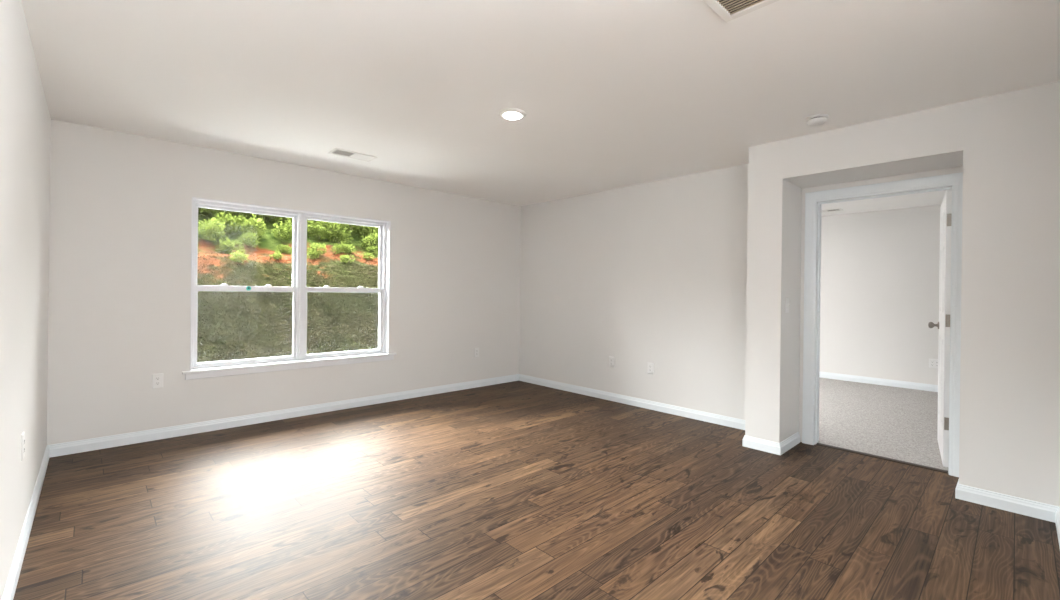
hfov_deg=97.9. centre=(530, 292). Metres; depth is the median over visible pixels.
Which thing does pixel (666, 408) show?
baseboard
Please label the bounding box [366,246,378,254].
shrub
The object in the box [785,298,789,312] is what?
light switch
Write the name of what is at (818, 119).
smoke detector
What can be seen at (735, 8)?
ceiling vent
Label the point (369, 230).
shrub
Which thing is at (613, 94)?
ceiling
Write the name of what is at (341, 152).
ceiling vent
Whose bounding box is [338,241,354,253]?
shrub
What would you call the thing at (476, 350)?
outlet
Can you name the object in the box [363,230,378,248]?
shrub
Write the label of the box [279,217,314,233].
shrub
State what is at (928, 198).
ceiling
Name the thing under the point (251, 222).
shrub
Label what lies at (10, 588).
baseboard
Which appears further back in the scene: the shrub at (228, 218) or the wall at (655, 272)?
the shrub at (228, 218)
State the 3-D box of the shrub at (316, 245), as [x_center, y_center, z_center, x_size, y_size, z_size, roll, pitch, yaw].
[-4.492,-0.903,9.738,0.388,0.316,0.400,1,0,30]
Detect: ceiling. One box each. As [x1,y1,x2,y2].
[21,0,1059,205]
[821,190,945,215]
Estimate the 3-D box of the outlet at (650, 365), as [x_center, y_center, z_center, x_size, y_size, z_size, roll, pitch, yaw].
[1.287,0.812,4.944,0.008,0.118,0.072,1,0,-43]
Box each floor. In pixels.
[13,381,1059,599]
[815,377,948,473]
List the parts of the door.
knob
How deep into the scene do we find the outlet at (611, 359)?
5.31 m
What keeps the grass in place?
on the bank
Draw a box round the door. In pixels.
[928,190,951,466]
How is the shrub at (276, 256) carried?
on the bank
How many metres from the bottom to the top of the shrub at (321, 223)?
0.802 m
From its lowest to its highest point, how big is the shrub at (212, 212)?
0.592 m
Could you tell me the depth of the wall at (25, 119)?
2.02 m
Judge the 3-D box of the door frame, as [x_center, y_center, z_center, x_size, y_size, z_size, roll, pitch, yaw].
[2.691,0.218,3.563,0.157,2.097,0.998,1,0,-43]
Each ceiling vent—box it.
[328,148,377,161]
[703,0,778,21]
[821,208,842,212]
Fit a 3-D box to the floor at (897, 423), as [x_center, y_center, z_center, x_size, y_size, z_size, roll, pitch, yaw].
[3.277,1.331,5.530,3.572,0.126,6.100,1,0,-43]
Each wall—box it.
[0,0,50,599]
[47,119,520,444]
[519,163,962,441]
[745,81,1059,506]
[819,205,940,384]
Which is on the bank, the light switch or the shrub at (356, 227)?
the shrub at (356, 227)
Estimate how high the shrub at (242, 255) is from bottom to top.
0.289 m
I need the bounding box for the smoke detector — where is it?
[805,114,827,125]
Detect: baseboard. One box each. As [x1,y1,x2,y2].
[2,445,49,599]
[48,374,518,456]
[519,374,744,429]
[742,432,799,454]
[819,371,937,391]
[955,479,1059,546]
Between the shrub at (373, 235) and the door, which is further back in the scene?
the shrub at (373, 235)
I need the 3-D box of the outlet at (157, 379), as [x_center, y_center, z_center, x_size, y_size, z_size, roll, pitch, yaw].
[-3.026,0.718,3.749,0.072,0.118,0.008,1,0,-43]
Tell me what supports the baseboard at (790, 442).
attached to the wall at (1006, 145)
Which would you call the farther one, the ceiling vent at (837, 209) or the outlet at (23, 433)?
the ceiling vent at (837, 209)
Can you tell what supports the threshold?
on the floor at (515, 490)
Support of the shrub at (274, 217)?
on the bank
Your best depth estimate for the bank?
8.15 m
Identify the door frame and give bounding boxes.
[802,172,962,476]
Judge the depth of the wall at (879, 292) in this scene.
6.43 m
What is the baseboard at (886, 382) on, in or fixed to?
attached to the wall at (879, 292)
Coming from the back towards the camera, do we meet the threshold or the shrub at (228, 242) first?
the shrub at (228, 242)
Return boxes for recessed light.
[498,108,526,119]
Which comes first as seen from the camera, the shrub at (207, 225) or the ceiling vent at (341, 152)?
the ceiling vent at (341, 152)
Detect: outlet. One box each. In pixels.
[21,431,24,460]
[152,373,162,388]
[474,348,478,356]
[609,356,614,366]
[648,362,653,373]
[929,359,937,368]
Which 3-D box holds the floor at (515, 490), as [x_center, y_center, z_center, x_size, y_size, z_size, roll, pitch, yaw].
[0.857,1.304,2.011,4.698,0.120,7.920,1,0,-43]
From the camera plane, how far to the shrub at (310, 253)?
9.48 m
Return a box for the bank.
[197,208,378,362]
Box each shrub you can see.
[198,207,234,218]
[198,218,225,241]
[209,212,248,237]
[215,236,243,253]
[224,210,260,219]
[229,248,249,263]
[236,213,267,237]
[237,232,260,247]
[247,213,286,223]
[261,214,291,223]
[271,222,292,239]
[271,251,282,259]
[275,244,290,253]
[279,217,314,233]
[307,224,328,239]
[307,243,325,255]
[307,250,318,258]
[310,220,348,234]
[321,222,353,244]
[331,244,347,253]
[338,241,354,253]
[340,254,355,263]
[342,224,367,233]
[359,233,378,247]
[360,226,378,236]
[362,253,373,259]
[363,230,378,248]
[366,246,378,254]
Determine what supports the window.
in the wall at (121, 202)
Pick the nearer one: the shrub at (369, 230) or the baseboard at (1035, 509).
the baseboard at (1035, 509)
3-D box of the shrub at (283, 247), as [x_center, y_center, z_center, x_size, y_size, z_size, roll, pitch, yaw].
[-5.025,-0.880,9.397,0.329,0.239,0.278,1,0,-34]
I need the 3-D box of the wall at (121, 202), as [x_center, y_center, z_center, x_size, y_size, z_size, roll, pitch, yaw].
[-0.555,0.106,6.218,8.412,2.940,0.190,1,0,-43]
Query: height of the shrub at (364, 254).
0.200 m
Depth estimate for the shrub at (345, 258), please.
9.77 m
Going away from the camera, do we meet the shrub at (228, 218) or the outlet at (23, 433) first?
the outlet at (23, 433)
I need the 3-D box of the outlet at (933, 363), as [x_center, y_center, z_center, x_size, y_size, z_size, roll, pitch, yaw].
[5.274,0.929,6.019,0.008,0.118,0.116,1,0,-43]
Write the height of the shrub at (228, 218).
0.544 m
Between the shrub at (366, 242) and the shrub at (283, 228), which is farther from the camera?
the shrub at (366, 242)
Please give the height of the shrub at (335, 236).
0.641 m
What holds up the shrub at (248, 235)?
on the bank
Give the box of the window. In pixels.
[182,197,396,379]
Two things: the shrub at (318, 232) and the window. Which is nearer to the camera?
the window
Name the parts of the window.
sash, sash, sill, sash, sash, screen frame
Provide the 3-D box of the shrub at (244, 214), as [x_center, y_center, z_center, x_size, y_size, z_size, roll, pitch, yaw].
[-6.242,-1.820,9.918,0.670,0.640,0.878,1,0,40]
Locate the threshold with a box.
[816,443,947,473]
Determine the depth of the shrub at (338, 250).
10.10 m
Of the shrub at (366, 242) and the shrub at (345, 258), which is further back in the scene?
the shrub at (366, 242)
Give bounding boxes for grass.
[197,252,378,362]
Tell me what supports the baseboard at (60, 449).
attached to the wall at (121, 202)
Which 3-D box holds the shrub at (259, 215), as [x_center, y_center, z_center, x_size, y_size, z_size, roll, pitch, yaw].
[-5.908,-1.848,10.257,0.848,0.730,1.006,1,0,30]
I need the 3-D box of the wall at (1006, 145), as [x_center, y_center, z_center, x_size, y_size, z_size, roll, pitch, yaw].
[2.520,0.044,3.318,0.469,2.440,1.689,1,0,-43]
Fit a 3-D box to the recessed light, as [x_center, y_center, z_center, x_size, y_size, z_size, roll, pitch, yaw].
[-0.121,-1.196,3.125,0.192,0.026,0.192,1,0,-43]

